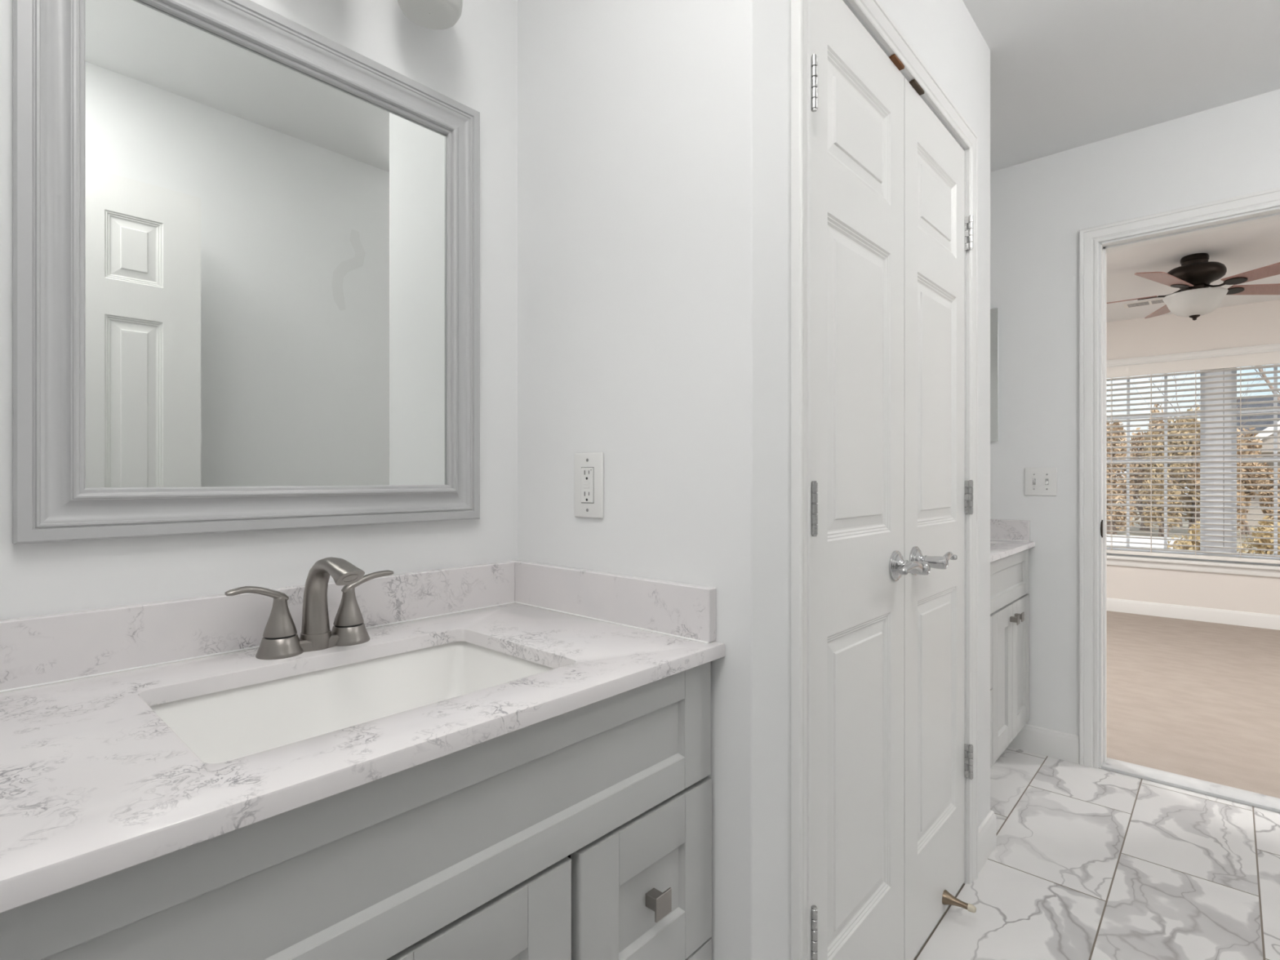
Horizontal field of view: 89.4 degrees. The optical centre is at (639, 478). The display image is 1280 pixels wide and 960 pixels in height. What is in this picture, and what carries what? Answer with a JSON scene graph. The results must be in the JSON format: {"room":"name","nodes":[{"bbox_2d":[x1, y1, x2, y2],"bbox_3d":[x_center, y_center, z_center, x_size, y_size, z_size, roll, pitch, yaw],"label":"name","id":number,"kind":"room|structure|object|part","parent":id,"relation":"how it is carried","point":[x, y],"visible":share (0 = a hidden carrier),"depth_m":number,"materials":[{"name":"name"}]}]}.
{"room":"bathroom","nodes":[
{"label":"bathroom","id":0,"kind":"room"},
{"bbox_2d":[0,0,517,619],"bbox_3d":[0.165,-0.093,1.952,0.110,2.460,3.500,0,0,42],"label":"wall","id":1,"kind":"structure","parent":0,"point":[473,62],"depth_m":1.16,"materials":[{"name":"paint"}]},
{"bbox_2d":[12,0,479,544],"bbox_3d":[-0.556,-0.329,1.061,0.022,0.822,0.679,0,0,42],"label":"wall mirror","id":2,"kind":"object","parent":1,"relation":"attached to","point":[246,242],"visible":1,"depth_m":0.99,"materials":[{"name":"paint"}]},
{"bbox_2d":[85,0,446,488],"bbox_3d":[-0.562,-0.329,1.066,0.003,0.700,0.556,0,0,42],"label":"mirror glass","id":3,"kind":"object","parent":2,"relation":"attached to","point":[266,229],"depth_m":1.01,"materials":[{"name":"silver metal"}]},
{"bbox_2d":[0,560,515,690],"bbox_3d":[-0.576,0.220,1.040,0.020,0.086,0.904,0,0,42],"label":"backsplash","id":4,"kind":"structure","parent":1,"relation":"attached to","point":[34,650],"depth_m":0.94,"materials":[{"name":"stone"}]},
{"bbox_2d":[396,0,462,30],"bbox_3d":[-0.511,-0.943,1.013,0.152,0.250,0.570,0,0,42],"label":"vanity light","id":5,"kind":"object","parent":1,"relation":"attached to","point":[437,15],"visible":1,"depth_m":1.14,"materials":[{"name":"white glass"}]},
{"bbox_2d":[517,0,990,959],"bbox_3d":[0.410,-0.093,1.701,0.592,2.460,1.356,0,0,42],"label":"wall","id":6,"kind":"structure","parent":0,"point":[654,136],"depth_m":1.12,"materials":[{"name":"paint"}]},
{"bbox_2d":[573,452,603,518],"bbox_3d":[-0.100,0.013,1.242,0.080,0.125,0.008,0,0,42],"label":"outlet","id":7,"kind":"object","parent":6,"relation":"attached to","point":[588,466],"visible":1,"depth_m":1.24,"materials":[{"name":"white plastic"}]},
{"bbox_2d":[581,467,593,502],"bbox_3d":[-0.101,0.013,1.240,0.034,0.067,0.002,0,0,42],"label":"receptacle","id":8,"kind":"object","parent":7,"relation":"attached to","point":[587,473],"depth_m":1.24,"materials":[{"name":"white plastic"}]},
{"bbox_2d":[811,0,930,959],"bbox_3d":[0.458,0.107,1.289,0.107,2.045,0.469,0,0,42],"label":"door","id":9,"kind":"structure","parent":6,"relation":"in","point":[859,566],"depth_m":1.29,"materials":[{"name":"white paint"}]},
{"bbox_3d":[0.574,0.194,1.425,0.026,0.068,0.068,0,0,42],"label":"lever handle","id":10,"kind":"part","parent":9,"relation":"part of","materials":[{"name":"silver metal"}]},
{"bbox_3d":[0.571,0.189,1.354,0.018,0.033,0.112,0,0,45],"label":"lever arm","id":11,"kind":"part","parent":9,"relation":"part of","materials":[{"name":"silver metal"}]},
{"bbox_2d":[791,0,977,959],"bbox_3d":[0.608,0.081,1.467,0.022,2.112,1.035,0,0,42],"label":"trim","id":12,"kind":"structure","parent":6,"relation":"attached to","point":[904,56],"depth_m":1.11,"materials":[{"name":"paint"}]},
{"bbox_2d":[904,77,973,959],"bbox_3d":[0.773,0.107,1.635,0.107,2.045,0.462,0,0,42],"label":"door","id":13,"kind":"structure","parent":6,"relation":"in","point":[935,232],"depth_m":1.62,"materials":[{"name":"white paint"}]},
{"bbox_3d":[0.655,0.194,1.513,0.026,0.068,0.068,0,0,42],"label":"lever handle","id":14,"kind":"part","parent":13,"relation":"part of","materials":[{"name":"silver metal"}]},
{"bbox_3d":[0.725,0.189,1.523,0.018,0.033,0.112,0,0,40],"label":"lever arm","id":15,"kind":"part","parent":13,"relation":"part of","materials":[{"name":"silver metal"}]},
{"bbox_2d":[942,889,976,912],"bbox_3d":[0.819,1.089,1.656,0.076,0.035,0.035,0,0,42],"label":"door stop","id":16,"kind":"object","parent":13,"relation":"attached to","point":[948,899],"visible":1,"depth_m":1.66,"materials":[{"name":"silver metal"}]},
{"bbox_3d":[0.812,1.089,1.662,0.058,0.035,0.035,0,0,42],"label":"post","id":17,"kind":"part","parent":16,"relation":"part of","materials":[{"name":"gold metal"}]},
{"bbox_2d":[963,149,965,884],"bbox_3d":[0.565,0.107,1.506,0.100,2.059,0.928,0,0,42],"label":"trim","id":18,"kind":"structure","parent":6,"relation":"attached to","point":[964,149],"depth_m":1.81,"materials":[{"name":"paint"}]},
{"bbox_2d":[977,809,996,873],"bbox_3d":[0.987,1.083,1.966,0.123,0.108,0.212,0,0,42],"label":"baseboard","id":19,"kind":"structure","parent":6,"relation":"attached to","point":[987,830],"depth_m":1.93,"materials":[{"name":"paint"}]},
{"bbox_2d":[913,746,1279,959],"bbox_3d":[0.833,1.187,0.246,3.700,0.100,4.685,0,0,42],"label":"floor","id":20,"kind":"structure","parent":0,"point":[1086,863],"depth_m":1.84,"materials":[{"name":"tile"}]},
{"bbox_2d":[0,662,711,959],"bbox_3d":[-0.367,0.712,0.873,0.550,0.851,0.902,0,0,42],"label":"vanity cabinet","id":21,"kind":"object","parent":20,"relation":"on","point":[584,833],"visible":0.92,"depth_m":0.71,"materials":[{"name":"grey paint"}]},
{"bbox_2d":[0,560,724,913],"bbox_3d":[-0.376,0.231,0.873,0.542,0.108,0.925,0,0,42],"label":"countertop","id":22,"kind":"structure","parent":21,"relation":"on","point":[95,784],"depth_m":0.81,"materials":[{"name":"stone"}]},
{"bbox_2d":[224,557,393,659],"bbox_3d":[-0.500,0.191,0.990,0.194,0.144,0.194,0,0,-7],"label":"faucet","id":23,"kind":"object","parent":22,"relation":"on","point":[281,640],"visible":1,"depth_m":0.98,"materials":[{"name":"silver metal"}]},
{"bbox_3d":[-0.558,0.170,0.944,0.017,0.028,0.083,0,0,40],"label":"lever","id":24,"kind":"part","parent":23,"relation":"part of","materials":[{"name":"silver metal"}]},
{"bbox_3d":[-0.538,0.205,0.968,0.045,0.058,0.045,0,0,42],"label":"handle","id":25,"kind":"part","parent":23,"relation":"part of","materials":[{"name":"silver metal"}]},
{"bbox_3d":[-0.460,0.179,0.965,0.160,0.120,0.040,0,0,42],"label":"spout","id":26,"kind":"part","parent":23,"relation":"part of","materials":[{"name":"silver metal"}]},
{"bbox_3d":[-0.470,0.205,1.043,0.045,0.058,0.045,0,0,42],"label":"handle","id":27,"kind":"part","parent":23,"relation":"part of","materials":[{"name":"silver metal"}]},
{"bbox_3d":[-0.448,0.169,1.064,0.083,0.029,0.017,0,0,-45],"label":"lever","id":28,"kind":"part","parent":23,"relation":"part of","materials":[{"name":"silver metal"}]},
{"bbox_2d":[149,641,554,763],"bbox_3d":[-0.354,0.355,0.864,0.347,0.140,0.498,0,0,42],"label":"sink","id":29,"kind":"object","parent":22,"relation":"in","point":[231,724],"visible":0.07,"depth_m":0.96,"materials":[{"name":"ceramic"}]},
{"bbox_3d":[-0.188,0.743,0.717,0.020,0.522,0.285,0,0,42],"label":"cabinet door","id":30,"kind":"part","parent":21,"relation":"part of","materials":[{"name":"grey paint"}]},
{"bbox_3d":[0.013,0.608,0.939,0.020,0.252,0.286,0,0,42],"label":"drawer","id":31,"kind":"part","parent":21,"relation":"part of","materials":[{"name":"grey paint"}]},
{"bbox_3d":[0.024,0.608,0.929,0.028,0.034,0.034,0,0,42],"label":"knob","id":32,"kind":"part","parent":21,"relation":"part of","materials":[{"name":"silver metal"}]},
{"bbox_3d":[0.013,0.871,0.939,0.020,0.266,0.286,0,0,42],"label":"drawer","id":33,"kind":"part","parent":21,"relation":"part of","materials":[{"name":"grey paint"}]},
{"bbox_2d":[990,548,1029,768],"bbox_3d":[1.150,0.712,2.540,0.550,0.851,0.861,0,0,42],"label":"vanity cabinet","id":34,"kind":"object","parent":20,"relation":"on","point":[1010,575],"visible":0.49,"depth_m":2.43,"materials":[{"name":"grey paint"}]},
{"bbox_3d":[1.133,0.871,2.169,0.020,0.266,0.283,0,0,42],"label":"drawer","id":35,"kind":"part","parent":34,"relation":"part of","materials":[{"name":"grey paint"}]},
{"bbox_3d":[1.133,0.608,2.169,0.020,0.252,0.283,0,0,42],"label":"drawer","id":36,"kind":"part","parent":34,"relation":"part of","materials":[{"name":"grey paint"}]},
{"bbox_3d":[1.325,0.743,2.381,0.020,0.522,0.282,0,0,42],"label":"cabinet door","id":37,"kind":"part","parent":34,"relation":"part of","materials":[{"name":"grey paint"}]},
{"bbox_2d":[990,519,1035,562],"bbox_3d":[1.145,0.231,2.543,0.542,0.108,0.875,0,0,42],"label":"countertop","id":38,"kind":"structure","parent":34,"relation":"on","point":[1007,537],"depth_m":2.69,"materials":[{"name":"stone"}]},
{"bbox_3d":[1.415,0.534,2.444,0.028,0.034,0.034,0,0,42],"label":"knob","id":39,"kind":"part","parent":34,"relation":"part of","materials":[{"name":"silver metal"}]},
{"bbox_3d":[1.464,0.534,2.497,0.028,0.034,0.034,0,0,42],"label":"knob","id":40,"kind":"part","parent":34,"relation":"part of","materials":[{"name":"silver metal"}]},
{"bbox_3d":[1.518,0.743,2.592,0.020,0.522,0.282,0,0,42],"label":"cabinet door","id":41,"kind":"part","parent":34,"relation":"part of","materials":[{"name":"grey paint"}]},
{"bbox_2d":[1101,757,1279,813],"bbox_3d":[2.117,1.131,2.317,0.749,0.013,0.109,0,0,42],"label":"threshold","id":42,"kind":"object","parent":20,"relation":"on","point":[1231,793],"visible":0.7,"depth_m":2.37,"materials":[{"name":"stone"}]},
{"bbox_2d":[962,0,1279,322],"bbox_3d":[1.780,-1.373,1.956,5.400,0.100,8.490,0,0,42],"label":"ceiling","id":43,"kind":"structure","parent":0,"point":[1065,74],"depth_m":2.14,"materials":[{"name":"paint"}]},
{"bbox_2d":[1122,297,1164,308],"bbox_3d":[3.831,-1.319,4.856,0.320,0.007,0.150,0,0,42],"label":"ceiling vent","id":44,"kind":"object","parent":43,"relation":"in","point":[1156,300],"visible":0.74,"depth_m":4.87,"materials":[{"name":"white metal"}]},
{"bbox_2d":[1106,253,1279,320],"bbox_3d":[3.273,-1.132,3.882,1.208,0.382,1.253,0,0,42],"label":"ceiling fan","id":45,"kind":"object","parent":43,"relation":"hanging from","point":[1196,297],"visible":0.99,"depth_m":3.77,"materials":[{"name":"brown wood"}]},
{"bbox_3d":[2.990,-1.117,4.117,0.473,0.035,0.138,0,0,42],"label":"blade","id":46,"kind":"part","parent":45,"relation":"part of","materials":[{"name":"brown wood"}]},
{"bbox_3d":[3.463,-1.117,4.238,0.138,0.035,0.470,0,0,22],"label":"blade","id":47,"kind":"part","parent":45,"relation":"part of","materials":[{"name":"brown wood"}]},
{"bbox_3d":[2.960,-1.117,3.642,0.470,0.035,0.138,0,0,-32],"label":"blade","id":48,"kind":"part","parent":45,"relation":"part of","materials":[{"name":"brown wood"}]},
{"bbox_3d":[3.308,-1.032,3.858,0.298,0.127,0.298,0,0,42],"label":"lamp shade","id":49,"kind":"part","parent":45,"relation":"part of","materials":[{"name":"white glass"}]},
{"bbox_3d":[3.406,-1.117,3.460,0.138,0.035,0.470,0,0,-14],"label":"blade","id":50,"kind":"part","parent":45,"relation":"part of","materials":[{"name":"brown wood"}]},
{"bbox_3d":[3.717,-1.117,3.829,0.470,0.035,0.138,0,0,4],"label":"blade","id":51,"kind":"part","parent":45,"relation":"part of","materials":[{"name":"brown wood"}]},
{"bbox_2d":[990,88,1279,768],"bbox_3d":[2.118,-0.093,2.328,5.400,2.460,0.115,0,0,42],"label":"wall","id":52,"kind":"structure","parent":0,"point":[1039,207],"depth_m":2.63,"materials":[{"name":"paint"}]},
{"bbox_2d":[990,307,998,441],"bbox_3d":[1.394,-0.442,2.894,0.379,0.571,0.021,0,0,42],"label":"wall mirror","id":53,"kind":"object","parent":52,"relation":"attached to","point":[993,312],"visible":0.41,"depth_m":2.77,"materials":[{"name":"mirror"}]},
{"bbox_2d":[1024,467,1057,496],"bbox_3d":[1.649,0.015,2.665,0.116,0.115,0.018,0,0,42],"label":"light switch","id":54,"kind":"object","parent":52,"relation":"attached to","point":[1037,481],"visible":1,"depth_m":2.67,"materials":[{"name":"white plastic"}]},
{"bbox_2d":[1008,724,1079,764],"bbox_3d":[1.658,1.083,2.660,0.248,0.108,0.013,0,0,42],"label":"baseboard","id":55,"kind":"structure","parent":52,"relation":"attached to","point":[1033,739],"depth_m":2.64,"materials":[{"name":"paint"}]},
{"bbox_2d":[1079,186,1279,768],"bbox_3d":[2.078,0.076,2.274,0.891,2.122,0.018,0,0,42],"label":"trim","id":56,"kind":"structure","parent":52,"relation":"attached to","point":[1090,238],"depth_m":2.55,"materials":[{"name":"paint"}]},
{"bbox_2d":[1099,207,1279,768],"bbox_3d":[2.122,0.108,2.323,0.759,2.058,0.126,0,0,42],"label":"trim","id":57,"kind":"structure","parent":52,"relation":"attached to","point":[1274,213],"depth_m":2.54,"materials":[{"name":"paint"}]},
{"bbox_3d":[1.816,0.199,2.541,0.036,0.070,0.006,0,0,-43],"label":"strike plate","id":58,"kind":"part","parent":57,"relation":"part of","materials":[{"name":"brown metal"}]},
{"bbox_2d":[1100,610,1279,813],"bbox_3d":[3.358,1.181,3.691,5.400,0.112,3.600,0,0,42],"label":"floor","id":59,"kind":"structure","parent":0,"point":[1193,699],"depth_m":3.29,"materials":[{"name":"beige carpet"}]},
{"bbox_2d":[1106,299,1279,615],"bbox_3d":[4.583,-0.093,5.037,5.400,2.460,0.140,0,0,42],"label":"wall","id":60,"kind":"structure","parent":0,"point":[1253,324],"depth_m":5.12,"materials":[{"name":"paint"}]},
{"bbox_2d":[1106,369,1213,561],"bbox_3d":[4.220,-0.143,5.388,0.830,1.596,0.080,0,0,42],"label":"window","id":61,"kind":"structure","parent":60,"relation":"in","point":[1211,447],"depth_m":5.17,"materials":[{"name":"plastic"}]},
{"bbox_3d":[4.229,-0.511,5.398,0.740,0.770,0.028,0,0,42],"label":"sash","id":62,"kind":"part","parent":61,"relation":"part of","materials":[{"name":"glass"}]},
{"bbox_3d":[4.213,0.226,5.380,0.740,0.768,0.028,0,0,42],"label":"sash","id":63,"kind":"part","parent":61,"relation":"part of","materials":[{"name":"plastic"}]},
{"bbox_2d":[1106,351,1279,564],"bbox_3d":[4.502,-0.151,5.037,1.712,1.578,0.068,0,0,42],"label":"window blind","id":64,"kind":"object","parent":61,"relation":"attached to","point":[1268,358],"visible":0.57,"depth_m":5.12,"materials":[{"name":"white plastic"}]},
{"bbox_3d":[4.005,-0.136,5.493,0.004,1.495,0.057,0,0,42],"label":"ladder cord","id":65,"kind":"part","parent":64,"relation":"part of","materials":[{"name":"white fabric"}]},
{"bbox_3d":[4.201,-0.136,5.315,0.004,1.495,0.057,0,0,42],"label":"ladder cord","id":66,"kind":"part","parent":64,"relation":"part of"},
{"bbox_3d":[4.504,0.624,5.039,1.684,0.029,0.048,0,0,42],"label":"rail","id":67,"kind":"part","parent":64,"relation":"part of","materials":[{"name":"white plastic"}]},
{"bbox_3d":[4.405,-0.136,5.128,0.004,1.495,0.057,0,0,42],"label":"ladder cord","id":68,"kind":"part","parent":64,"relation":"part of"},
{"bbox_3d":[4.598,-0.136,4.953,0.004,1.495,0.057,0,0,42],"label":"ladder cord","id":69,"kind":"part","parent":64,"relation":"part of","materials":[{"name":"white fabric"}]},
{"bbox_2d":[1106,597,1279,630],"bbox_3d":[4.532,1.071,4.980,5.200,0.108,0.013,0,0,42],"label":"baseboard","id":70,"kind":"structure","parent":60,"relation":"attached to","point":[1269,621],"depth_m":5.10,"materials":[{"name":"paint"}]},
{"bbox_2d":[1106,555,1279,577],"bbox_3d":[4.492,0.695,5.026,1.900,0.080,0.090,0,0,42],"label":"window sill","id":71,"kind":"structure","parent":60,"relation":"attached to","point":[1116,560],"depth_m":5.09,"materials":[{"name":"paint"}]},
{"bbox_2d":[1106,342,1279,367],"bbox_3d":[4.486,-0.172,5.019,1.834,1.653,0.018,0,0,42],"label":"trim","id":72,"kind":"structure","parent":60,"relation":"attached to","point":[1273,347],"depth_m":5.10,"materials":[{"name":"paint"}]},
{"bbox_2d":[1213,368,1223,562],"bbox_3d":[4.549,-0.143,5.088,0.060,1.596,0.090,0,0,42],"label":"trim","id":73,"kind":"structure","parent":60,"relation":"attached to","point":[1217,413],"depth_m":5.05,"materials":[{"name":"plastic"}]},
{"bbox_2d":[1223,364,1279,565],"bbox_3d":[4.878,-0.143,4.789,0.830,1.596,0.080,0,0,42],"label":"window","id":74,"kind":"structure","parent":60,"relation":"in","point":[1275,422],"depth_m":5.01,"materials":[{"name":"plastic"}]},
{"bbox_3d":[4.888,-0.511,4.799,0.740,0.770,0.028,0,0,42],"label":"sash","id":75,"kind":"part","parent":74,"relation":"part of","materials":[{"name":"glass"}]},
{"bbox_3d":[4.871,0.226,4.782,0.740,0.768,0.028,0,0,42],"label":"sash","id":76,"kind":"part","parent":74,"relation":"part of","materials":[{"name":"plastic"}]},
{"label":"outside","id":77,"kind":"structure","parent":0,"visible":0},
{"bbox_2d":[1106,497,1278,563],"bbox_3d":[22.179,1.837,31.804,70.000,0.300,63.100,0,0,42],"label":"ground","id":78,"kind":"structure","parent":77,"point":[1184,526],"depth_m":20.01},
{"bbox_2d":[1106,419,1135,534],"bbox_3d":[14.272,-0.051,19.495,1.111,3.490,1.162,0,0,42],"label":"shrub","id":79,"kind":"object","parent":78,"relation":"on","point":[1122,465],"visible":0.39,"depth_m":19.19,"materials":[{"name":"beige plant"}]},
{"bbox_2d":[1106,534,1184,548],"bbox_3d":[10.876,1.692,19.307,8.100,0.090,3.200,0,0,42],"label":"patio","id":80,"kind":"structure","parent":78,"relation":"on","point":[1114,539],"depth_m":16.78,"materials":[{"name":"white concrete"}]},
{"bbox_2d":[1124,404,1168,530],"bbox_3d":[16.322,-0.352,20.927,0.914,4.121,1.412,0,0,-29],"label":"shrub","id":81,"kind":"object","parent":78,"relation":"on","point":[1136,476],"visible":0.22,"depth_m":20.86,"materials":[{"name":"beige plant"}]},
{"bbox_2d":[1138,413,1191,537],"bbox_3d":[15.075,-0.083,18.562,1.084,3.566,1.138,0,0,-24],"label":"shrub","id":82,"kind":"object","parent":78,"relation":"on","point":[1157,443],"visible":0.55,"depth_m":18.51,"materials":[{"name":"brown plant"}]},
{"bbox_2d":[1156,520,1208,561],"bbox_3d":[8.718,1.170,10.216,0.789,1.070,0.919,0,0,-25],"label":"shrub","id":83,"kind":"object","parent":78,"relation":"on","point":[1193,531],"visible":0.12,"depth_m":10.15,"materials":[{"name":"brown plant"}]},
{"bbox_2d":[1173,404,1199,533],"bbox_3d":[17.210,-0.315,20.126,1.223,4.033,1.202,0,0,42],"label":"shrub","id":84,"kind":"object","parent":78,"relation":"on","point":[1187,470],"visible":0.19,"depth_m":20.05,"materials":[{"name":"brown plant"}]},
{"bbox_2d":[1133,372,1273,526],"bbox_3d":[19.451,-1.869,21.612,4.859,7.126,4.645,0,0,-7],"label":"bare tree","id":85,"kind":"object","parent":78,"relation":"on","point":[1247,388],"visible":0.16,"depth_m":22.52,"materials":[{"name":"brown plant"}]},
{"bbox_2d":[1187,427,1250,536],"bbox_3d":[16.036,0.083,17.939,1.302,3.232,1.101,0,0,42],"label":"shrub","id":86,"kind":"object","parent":78,"relation":"on","point":[1193,470],"visible":0.06,"depth_m":17.70,"materials":[{"name":"beige plant"}]},
{"bbox_2d":[1236,427,1262,534],"bbox_3d":[18.032,0.090,19.388,0.968,3.224,1.023,0,0,42],"label":"shrub","id":87,"kind":"object","parent":78,"relation":"on","point":[1247,441],"visible":0.15,"depth_m":19.21,"materials":[{"name":"beige plant"}]},
{"bbox_2d":[1232,515,1279,565],"bbox_3d":[9.037,1.118,9.253,0.903,1.170,0.714,0,0,42],"label":"shrub","id":88,"kind":"object","parent":78,"relation":"on","point":[1260,522],"visible":0.31,"depth_m":9.22,"materials":[{"name":"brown plant"}]},
{"bbox_2d":[1236,397,1279,524],"bbox_3d":[27.213,-0.738,21.883,12.000,4.850,9.800,0,0,42],"label":"house","id":89,"kind":"structure","parent":78,"relation":"on","point":[1271,416],"depth_m":23.51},
{"bbox_2d":[1251,462,1279,519],"bbox_3d":[16.893,0.620,17.047,0.934,2.158,1.241,0,0,23],"label":"shrub","id":90,"kind":"object","parent":78,"relation":"on","point":[1255,476],"visible":0.44,"depth_m":17.21,"materials":[{"name":"beige plant"}]},
{"bbox_2d":[1254,364,1279,404],"bbox_3d":[14.496,-2.062,14.333,4.231,7.548,2.599,0,0,42],"label":"bare tree","id":91,"kind":"object","parent":78,"relation":"on","point":[1260,370],"visible":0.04,"depth_m":14.52,"materials":[{"name":"grey plant"}]}
]}

